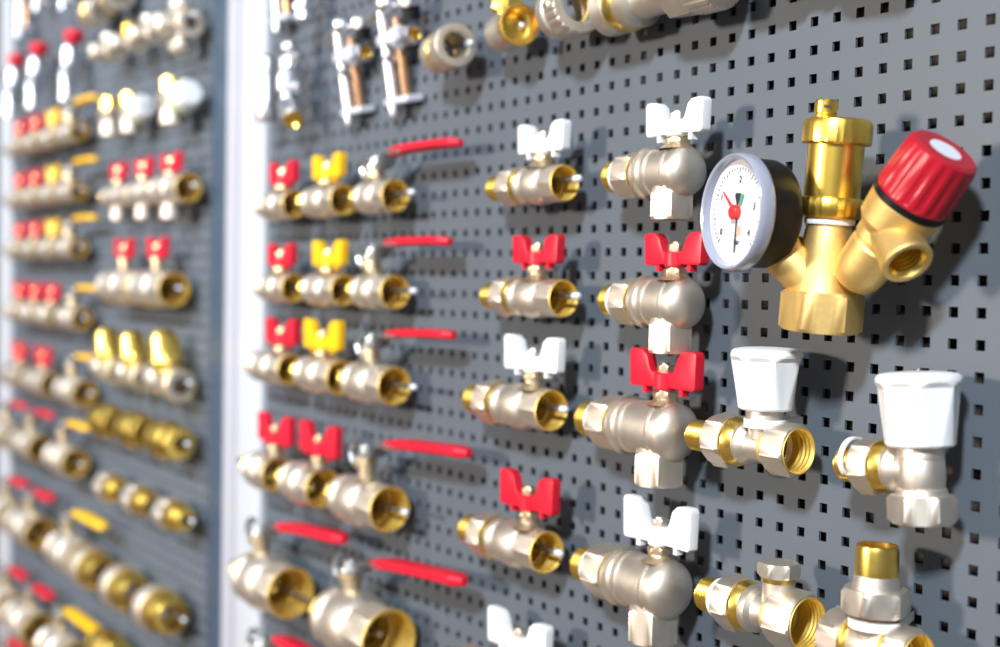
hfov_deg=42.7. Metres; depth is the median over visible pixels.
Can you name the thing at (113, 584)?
pipe union
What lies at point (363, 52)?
outlet
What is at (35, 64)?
tap
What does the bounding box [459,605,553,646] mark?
valve
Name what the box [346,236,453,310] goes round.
valve
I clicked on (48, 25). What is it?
pegboard
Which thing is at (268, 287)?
valve
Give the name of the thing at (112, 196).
valve
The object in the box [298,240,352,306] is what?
valve
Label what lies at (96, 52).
fitting
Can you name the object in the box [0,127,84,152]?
hook
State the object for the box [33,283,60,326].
valve
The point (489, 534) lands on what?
valve
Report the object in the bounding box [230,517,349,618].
valve
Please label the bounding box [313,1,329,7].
pin
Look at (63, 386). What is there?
valve
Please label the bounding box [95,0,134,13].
coupling
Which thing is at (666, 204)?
outlet
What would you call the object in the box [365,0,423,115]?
chrome tap
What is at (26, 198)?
valve
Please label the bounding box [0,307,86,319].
hook
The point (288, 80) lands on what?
chrome tap
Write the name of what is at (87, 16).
coupling
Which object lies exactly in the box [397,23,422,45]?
outlet
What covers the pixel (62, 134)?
valve
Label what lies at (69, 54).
tap
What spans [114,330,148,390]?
valve
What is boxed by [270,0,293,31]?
chrome tap
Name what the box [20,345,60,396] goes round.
valve
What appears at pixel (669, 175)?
angle valve
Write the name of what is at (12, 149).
valve
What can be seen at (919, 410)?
radiator valve
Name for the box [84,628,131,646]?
valve
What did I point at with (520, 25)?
hook
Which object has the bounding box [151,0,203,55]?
fitting
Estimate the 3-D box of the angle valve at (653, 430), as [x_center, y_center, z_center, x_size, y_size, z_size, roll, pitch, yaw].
[0.082,0.053,0.749,0.035,0.078,0.099,0,2,-35]
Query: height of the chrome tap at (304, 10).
0.040 m
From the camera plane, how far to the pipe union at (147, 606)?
1.37 m
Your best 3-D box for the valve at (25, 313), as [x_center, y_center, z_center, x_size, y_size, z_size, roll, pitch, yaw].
[-0.660,-0.028,1.809,0.032,0.059,0.079,0,2,-35]
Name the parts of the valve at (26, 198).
stem, butterfly handle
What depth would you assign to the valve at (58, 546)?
1.63 m
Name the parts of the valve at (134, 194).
stem, butterfly handle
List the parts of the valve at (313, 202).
stem, butterfly handle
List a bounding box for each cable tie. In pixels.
[579,550,587,575]
[583,404,589,431]
[605,286,611,315]
[607,162,615,192]
[706,578,720,614]
[743,414,802,428]
[837,436,862,475]
[847,611,913,633]
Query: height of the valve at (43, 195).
0.053 m
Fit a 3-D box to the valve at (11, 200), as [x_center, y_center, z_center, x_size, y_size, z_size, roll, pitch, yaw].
[-0.704,-0.193,1.871,0.028,0.053,0.078,0,2,-35]
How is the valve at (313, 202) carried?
hanging from the hook at (410, 191)
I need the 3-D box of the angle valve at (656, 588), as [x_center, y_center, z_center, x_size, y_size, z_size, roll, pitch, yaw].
[0.080,0.142,0.753,0.036,0.082,0.099,0,2,-35]
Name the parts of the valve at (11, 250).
stem, butterfly handle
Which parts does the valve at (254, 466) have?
stem, butterfly handle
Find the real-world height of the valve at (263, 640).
0.092 m
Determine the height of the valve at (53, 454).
0.075 m
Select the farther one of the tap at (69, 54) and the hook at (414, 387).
the tap at (69, 54)
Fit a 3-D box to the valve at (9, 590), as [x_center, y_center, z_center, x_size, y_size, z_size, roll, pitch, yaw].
[-0.729,0.403,1.903,0.058,0.094,0.172,0,2,-35]
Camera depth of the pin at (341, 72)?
1.06 m
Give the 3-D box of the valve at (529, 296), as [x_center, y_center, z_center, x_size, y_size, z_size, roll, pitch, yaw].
[0.017,-0.031,0.843,0.027,0.054,0.084,0,2,-35]
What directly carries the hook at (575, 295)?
attached to the pegboard at (978, 36)
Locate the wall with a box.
[100,0,999,646]
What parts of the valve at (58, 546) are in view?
stem, lever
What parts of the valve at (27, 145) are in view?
stem, butterfly handle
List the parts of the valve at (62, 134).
stem, lever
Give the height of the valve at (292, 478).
0.074 m
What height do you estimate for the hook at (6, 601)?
0.005 m
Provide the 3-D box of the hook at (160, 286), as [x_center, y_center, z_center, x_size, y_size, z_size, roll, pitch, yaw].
[-0.397,-0.042,1.454,0.030,0.005,0.250,0,2,-35]
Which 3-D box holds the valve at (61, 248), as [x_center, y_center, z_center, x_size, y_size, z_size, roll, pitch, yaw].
[-0.542,-0.110,1.640,0.029,0.056,0.151,0,2,-35]
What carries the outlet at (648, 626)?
attached to the angle valve at (656, 588)
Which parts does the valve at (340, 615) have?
stem, lever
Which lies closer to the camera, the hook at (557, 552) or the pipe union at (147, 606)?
the hook at (557, 552)
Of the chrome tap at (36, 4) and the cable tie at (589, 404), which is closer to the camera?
the cable tie at (589, 404)
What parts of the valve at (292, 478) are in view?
stem, butterfly handle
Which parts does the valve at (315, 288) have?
stem, butterfly handle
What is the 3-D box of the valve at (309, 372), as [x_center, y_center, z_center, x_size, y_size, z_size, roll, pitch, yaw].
[-0.150,0.028,1.080,0.033,0.063,0.072,0,2,-35]
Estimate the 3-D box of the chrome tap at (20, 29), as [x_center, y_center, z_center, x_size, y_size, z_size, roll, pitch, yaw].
[-0.693,-0.464,1.861,0.019,0.090,0.062,0,2,-35]
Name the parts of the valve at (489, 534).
stem, butterfly handle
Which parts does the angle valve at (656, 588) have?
stem, butterfly handle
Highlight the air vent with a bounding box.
[801,99,873,219]
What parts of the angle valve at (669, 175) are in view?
stem, butterfly handle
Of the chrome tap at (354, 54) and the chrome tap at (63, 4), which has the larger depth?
the chrome tap at (63, 4)
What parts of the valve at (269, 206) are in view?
stem, butterfly handle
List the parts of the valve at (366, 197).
stem, lever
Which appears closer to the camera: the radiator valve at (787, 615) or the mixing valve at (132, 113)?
the radiator valve at (787, 615)
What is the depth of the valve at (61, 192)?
1.65 m
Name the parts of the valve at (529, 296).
stem, butterfly handle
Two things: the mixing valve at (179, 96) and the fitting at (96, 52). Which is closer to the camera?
the mixing valve at (179, 96)
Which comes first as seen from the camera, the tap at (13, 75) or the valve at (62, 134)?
the valve at (62, 134)
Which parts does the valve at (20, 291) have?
stem, butterfly handle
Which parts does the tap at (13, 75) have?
spout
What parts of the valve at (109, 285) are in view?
stem, butterfly handle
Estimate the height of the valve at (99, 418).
0.042 m
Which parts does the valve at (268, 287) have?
stem, butterfly handle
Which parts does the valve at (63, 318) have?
stem, lever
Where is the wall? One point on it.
(991, 18)
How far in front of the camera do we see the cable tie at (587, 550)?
0.78 m
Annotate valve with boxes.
[0,341,30,388]
[0,401,29,449]
[0,475,30,530]
[0,563,30,624]
[0,633,25,646]
[1,580,56,646]
[3,282,27,321]
[3,487,57,550]
[4,172,27,209]
[4,222,26,259]
[5,119,27,157]
[7,409,56,461]
[17,282,43,323]
[19,114,43,153]
[19,169,43,207]
[19,221,42,259]
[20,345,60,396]
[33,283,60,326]
[33,603,101,646]
[35,165,60,205]
[35,219,60,259]
[36,108,62,149]
[42,420,91,477]
[43,507,109,574]
[52,156,100,202]
[52,214,99,259]
[52,354,97,406]
[53,94,100,144]
[54,285,95,329]
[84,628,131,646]
[86,403,126,438]
[95,238,136,304]
[97,97,121,137]
[99,162,129,221]
[113,411,156,448]
[114,330,148,390]
[117,92,154,134]
[123,157,154,220]
[125,237,190,307]
[143,420,196,459]
[146,151,201,219]
[156,77,202,127]
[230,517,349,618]
[241,411,295,491]
[245,317,300,385]
[247,627,312,646]
[254,243,302,303]
[255,160,302,220]
[275,419,342,508]
[290,318,348,395]
[297,152,353,218]
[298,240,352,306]
[309,550,467,646]
[324,438,472,532]
[337,328,456,405]
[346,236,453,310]
[350,137,463,214]
[457,467,563,573]
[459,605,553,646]
[462,334,567,431]
[479,234,577,317]
[485,119,578,206]
[570,494,698,646]
[574,347,704,488]
[597,232,708,353]
[601,96,711,220]
[684,346,815,477]
[694,558,826,646]
[815,541,934,646]
[833,369,962,526]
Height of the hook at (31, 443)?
0.005 m
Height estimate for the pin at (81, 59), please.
0.005 m
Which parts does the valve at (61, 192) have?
stem, lever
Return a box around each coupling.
[77,0,115,27]
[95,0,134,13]
[419,23,476,73]
[535,0,595,40]
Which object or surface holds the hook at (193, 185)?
attached to the pegboard at (48, 25)
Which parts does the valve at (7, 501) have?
stem, lever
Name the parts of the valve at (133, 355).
brass leg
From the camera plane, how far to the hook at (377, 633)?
1.10 m
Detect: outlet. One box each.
[110,206,127,221]
[135,204,153,220]
[160,203,182,219]
[280,96,303,127]
[351,43,372,62]
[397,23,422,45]
[628,607,677,646]
[634,450,683,488]
[649,321,691,353]
[650,189,692,220]
[870,228,932,281]
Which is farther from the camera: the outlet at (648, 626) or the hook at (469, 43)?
the hook at (469, 43)
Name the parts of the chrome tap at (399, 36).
turn handle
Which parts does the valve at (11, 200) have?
stem, butterfly handle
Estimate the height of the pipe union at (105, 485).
0.032 m
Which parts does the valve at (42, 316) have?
stem, butterfly handle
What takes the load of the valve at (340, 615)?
hanging from the hook at (377, 633)
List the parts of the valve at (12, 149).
butterfly handle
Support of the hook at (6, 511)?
attached to the pegboard at (48, 25)
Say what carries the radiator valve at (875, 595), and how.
attached to the pegboard at (978, 36)
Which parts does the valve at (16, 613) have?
lever, stem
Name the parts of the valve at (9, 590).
lever, stem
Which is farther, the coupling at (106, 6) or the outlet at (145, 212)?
the coupling at (106, 6)
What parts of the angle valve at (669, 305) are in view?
stem, butterfly handle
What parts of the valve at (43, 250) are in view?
stem, butterfly handle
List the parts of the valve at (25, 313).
stem, butterfly handle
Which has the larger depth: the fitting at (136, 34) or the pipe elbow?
the fitting at (136, 34)
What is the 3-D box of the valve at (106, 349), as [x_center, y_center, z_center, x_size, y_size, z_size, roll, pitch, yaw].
[-0.468,0.038,1.531,0.034,0.068,0.066,0,2,-35]
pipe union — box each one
[68,545,115,589]
[91,471,127,501]
[98,563,149,610]
[119,483,158,515]
[131,583,188,634]
[150,496,195,531]
[587,0,738,36]
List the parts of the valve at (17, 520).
stem, lever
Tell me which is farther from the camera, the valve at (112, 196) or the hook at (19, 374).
the hook at (19, 374)
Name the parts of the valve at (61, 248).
stem, lever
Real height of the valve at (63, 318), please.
0.060 m
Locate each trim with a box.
[0,0,14,638]
[206,0,227,646]
[221,0,242,646]
[235,0,277,646]
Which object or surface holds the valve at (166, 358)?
hanging from the hook at (176, 380)
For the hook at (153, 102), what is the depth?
1.42 m
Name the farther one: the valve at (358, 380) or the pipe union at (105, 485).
the pipe union at (105, 485)
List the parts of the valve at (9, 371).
stem, butterfly handle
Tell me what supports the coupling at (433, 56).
attached to the pegboard at (978, 36)
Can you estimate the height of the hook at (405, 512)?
0.005 m
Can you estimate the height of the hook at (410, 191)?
0.005 m
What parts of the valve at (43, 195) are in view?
stem, butterfly handle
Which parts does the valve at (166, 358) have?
brass leg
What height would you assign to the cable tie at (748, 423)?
0.007 m
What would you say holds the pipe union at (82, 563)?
hanging from the hook at (181, 618)
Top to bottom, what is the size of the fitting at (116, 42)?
0.038 m
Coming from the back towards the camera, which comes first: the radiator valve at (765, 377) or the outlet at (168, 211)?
the outlet at (168, 211)
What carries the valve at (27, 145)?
hanging from the hook at (80, 128)
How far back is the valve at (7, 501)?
1.89 m
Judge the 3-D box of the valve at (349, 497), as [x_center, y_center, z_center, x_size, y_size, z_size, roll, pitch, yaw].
[-0.076,0.123,0.972,0.041,0.081,0.189,0,2,-35]
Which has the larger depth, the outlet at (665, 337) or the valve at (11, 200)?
the valve at (11, 200)
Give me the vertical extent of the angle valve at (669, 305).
0.068 m
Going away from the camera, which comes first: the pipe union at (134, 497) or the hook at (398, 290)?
the hook at (398, 290)
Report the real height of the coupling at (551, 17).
0.037 m
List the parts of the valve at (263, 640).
lever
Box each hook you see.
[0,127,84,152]
[0,187,83,202]
[0,245,83,249]
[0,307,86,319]
[5,510,74,553]
[5,600,40,630]
[6,432,83,466]
[18,373,93,395]
[96,565,186,622]
[112,101,155,121]
[112,420,190,446]
[113,368,192,384]
[117,487,194,523]
[152,11,197,32]
[159,285,181,289]
[175,183,196,188]
[230,559,382,636]
[237,457,408,515]
[245,360,417,390]
[253,284,417,293]
[254,189,415,206]
[444,40,473,54]
[515,21,524,29]
[532,543,563,557]
[536,403,568,412]
[550,292,581,299]
[551,175,582,183]
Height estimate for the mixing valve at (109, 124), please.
0.046 m
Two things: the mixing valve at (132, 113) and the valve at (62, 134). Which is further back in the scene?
the valve at (62, 134)
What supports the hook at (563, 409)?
attached to the pegboard at (978, 36)
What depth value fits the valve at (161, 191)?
1.35 m
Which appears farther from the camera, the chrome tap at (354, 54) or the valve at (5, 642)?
the valve at (5, 642)
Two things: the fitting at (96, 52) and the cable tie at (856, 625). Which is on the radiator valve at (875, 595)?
the cable tie at (856, 625)
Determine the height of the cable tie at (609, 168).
0.021 m
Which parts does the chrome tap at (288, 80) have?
ball handle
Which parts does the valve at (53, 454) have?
stem, lever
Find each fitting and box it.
[88,32,124,62]
[108,21,145,54]
[127,13,167,46]
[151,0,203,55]
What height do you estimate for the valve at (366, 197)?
0.053 m
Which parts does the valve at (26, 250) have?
stem, butterfly handle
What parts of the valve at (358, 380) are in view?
stem, lever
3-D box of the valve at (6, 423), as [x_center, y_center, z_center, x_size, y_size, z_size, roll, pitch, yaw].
[-0.724,0.150,1.894,0.042,0.075,0.171,0,2,-35]
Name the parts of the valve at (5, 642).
lever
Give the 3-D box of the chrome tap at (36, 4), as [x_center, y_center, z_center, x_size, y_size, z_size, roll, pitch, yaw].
[-0.640,-0.482,1.785,0.019,0.090,0.062,0,2,-35]
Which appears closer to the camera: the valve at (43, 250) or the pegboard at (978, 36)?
the pegboard at (978, 36)
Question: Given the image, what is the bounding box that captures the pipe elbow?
[484,0,538,51]
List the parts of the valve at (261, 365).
stem, butterfly handle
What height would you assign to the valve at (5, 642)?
0.094 m
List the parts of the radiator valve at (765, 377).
hand knob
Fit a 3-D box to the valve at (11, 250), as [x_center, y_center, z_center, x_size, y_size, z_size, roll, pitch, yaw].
[-0.705,-0.120,1.873,0.029,0.054,0.078,0,2,-35]
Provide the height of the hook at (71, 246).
0.005 m
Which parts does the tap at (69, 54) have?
spout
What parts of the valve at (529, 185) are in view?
stem, butterfly handle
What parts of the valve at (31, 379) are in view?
stem, butterfly handle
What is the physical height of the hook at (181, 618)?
0.005 m
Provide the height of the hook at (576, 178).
0.005 m
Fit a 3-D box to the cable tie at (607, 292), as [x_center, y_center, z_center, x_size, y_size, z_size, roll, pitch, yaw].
[0.078,-0.014,0.767,0.036,0.021,0.004,0,2,-35]
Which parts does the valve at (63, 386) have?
stem, lever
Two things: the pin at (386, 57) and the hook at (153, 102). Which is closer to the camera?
the pin at (386, 57)
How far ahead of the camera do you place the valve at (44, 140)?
1.72 m
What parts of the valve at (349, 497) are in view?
stem, lever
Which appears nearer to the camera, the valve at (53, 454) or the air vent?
the air vent
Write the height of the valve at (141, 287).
0.077 m
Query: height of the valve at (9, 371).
0.069 m
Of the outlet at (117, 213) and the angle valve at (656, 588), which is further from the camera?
the outlet at (117, 213)
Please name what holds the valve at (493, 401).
hanging from the hook at (563, 409)
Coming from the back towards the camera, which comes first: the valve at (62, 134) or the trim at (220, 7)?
the valve at (62, 134)
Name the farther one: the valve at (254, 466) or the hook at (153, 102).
the hook at (153, 102)
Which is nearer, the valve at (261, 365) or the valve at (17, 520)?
the valve at (261, 365)
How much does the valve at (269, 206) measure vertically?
0.053 m
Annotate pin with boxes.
[45,69,55,72]
[80,58,90,62]
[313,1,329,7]
[339,69,365,77]
[384,55,411,63]
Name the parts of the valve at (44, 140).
stem, butterfly handle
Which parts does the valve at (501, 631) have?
butterfly handle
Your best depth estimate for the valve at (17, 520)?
1.80 m
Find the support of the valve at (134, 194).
hanging from the hook at (193, 185)
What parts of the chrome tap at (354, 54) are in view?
turn handle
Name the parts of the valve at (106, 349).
brass leg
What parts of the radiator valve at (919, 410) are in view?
hand knob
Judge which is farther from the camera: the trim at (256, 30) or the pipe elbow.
the trim at (256, 30)
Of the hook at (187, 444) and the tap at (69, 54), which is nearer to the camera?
the hook at (187, 444)
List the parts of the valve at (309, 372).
stem, butterfly handle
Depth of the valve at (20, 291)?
1.86 m
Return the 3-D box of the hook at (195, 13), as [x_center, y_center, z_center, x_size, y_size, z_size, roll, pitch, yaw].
[-0.389,-0.323,1.441,0.029,0.005,0.307,0,2,-35]
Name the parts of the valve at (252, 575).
stem, lever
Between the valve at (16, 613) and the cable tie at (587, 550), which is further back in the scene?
the valve at (16, 613)
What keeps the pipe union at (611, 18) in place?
attached to the pegboard at (978, 36)
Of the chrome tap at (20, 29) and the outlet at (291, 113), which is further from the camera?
the chrome tap at (20, 29)
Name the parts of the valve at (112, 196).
stem, butterfly handle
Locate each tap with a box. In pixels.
[3,53,26,116]
[15,0,30,36]
[24,42,48,108]
[32,0,49,11]
[57,29,84,101]
[58,0,76,10]
[256,53,277,123]
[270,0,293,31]
[275,38,304,127]
[293,0,314,24]
[324,14,374,124]
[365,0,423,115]
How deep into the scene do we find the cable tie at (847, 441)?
0.61 m
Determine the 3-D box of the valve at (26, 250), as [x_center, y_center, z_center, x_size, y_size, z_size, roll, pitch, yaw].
[-0.658,-0.117,1.806,0.029,0.054,0.078,0,2,-35]
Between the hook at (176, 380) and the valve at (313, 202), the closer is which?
the valve at (313, 202)
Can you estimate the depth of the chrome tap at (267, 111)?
1.16 m
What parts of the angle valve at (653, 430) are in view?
stem, butterfly handle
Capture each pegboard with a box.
[11,0,212,646]
[264,0,999,646]
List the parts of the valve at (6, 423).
stem, lever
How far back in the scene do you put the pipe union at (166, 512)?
1.35 m
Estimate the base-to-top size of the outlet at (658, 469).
0.021 m
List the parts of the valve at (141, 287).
stem, butterfly handle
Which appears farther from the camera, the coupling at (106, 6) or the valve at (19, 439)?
the valve at (19, 439)
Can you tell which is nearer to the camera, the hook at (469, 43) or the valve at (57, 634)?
the hook at (469, 43)
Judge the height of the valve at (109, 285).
0.077 m
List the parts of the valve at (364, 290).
stem, lever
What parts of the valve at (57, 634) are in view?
lever, stem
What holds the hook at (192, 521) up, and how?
attached to the pegboard at (48, 25)
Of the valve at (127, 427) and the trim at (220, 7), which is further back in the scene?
the valve at (127, 427)
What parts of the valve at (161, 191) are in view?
stem, butterfly handle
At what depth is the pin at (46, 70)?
1.80 m
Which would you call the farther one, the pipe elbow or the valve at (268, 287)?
the valve at (268, 287)
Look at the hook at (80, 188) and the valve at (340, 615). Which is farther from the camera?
the hook at (80, 188)
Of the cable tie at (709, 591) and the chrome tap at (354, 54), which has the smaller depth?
the cable tie at (709, 591)
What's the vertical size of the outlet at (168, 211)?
0.021 m
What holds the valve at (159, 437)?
hanging from the hook at (187, 444)
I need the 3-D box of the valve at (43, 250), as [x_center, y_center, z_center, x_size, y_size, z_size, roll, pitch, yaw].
[-0.610,-0.114,1.737,0.029,0.054,0.078,0,2,-35]
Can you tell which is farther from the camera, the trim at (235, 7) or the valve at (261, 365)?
the trim at (235, 7)
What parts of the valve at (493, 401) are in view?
stem, butterfly handle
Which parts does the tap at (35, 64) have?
spout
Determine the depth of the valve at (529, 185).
0.82 m
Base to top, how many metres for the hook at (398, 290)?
0.005 m
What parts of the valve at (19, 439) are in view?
stem, lever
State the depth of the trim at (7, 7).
2.01 m

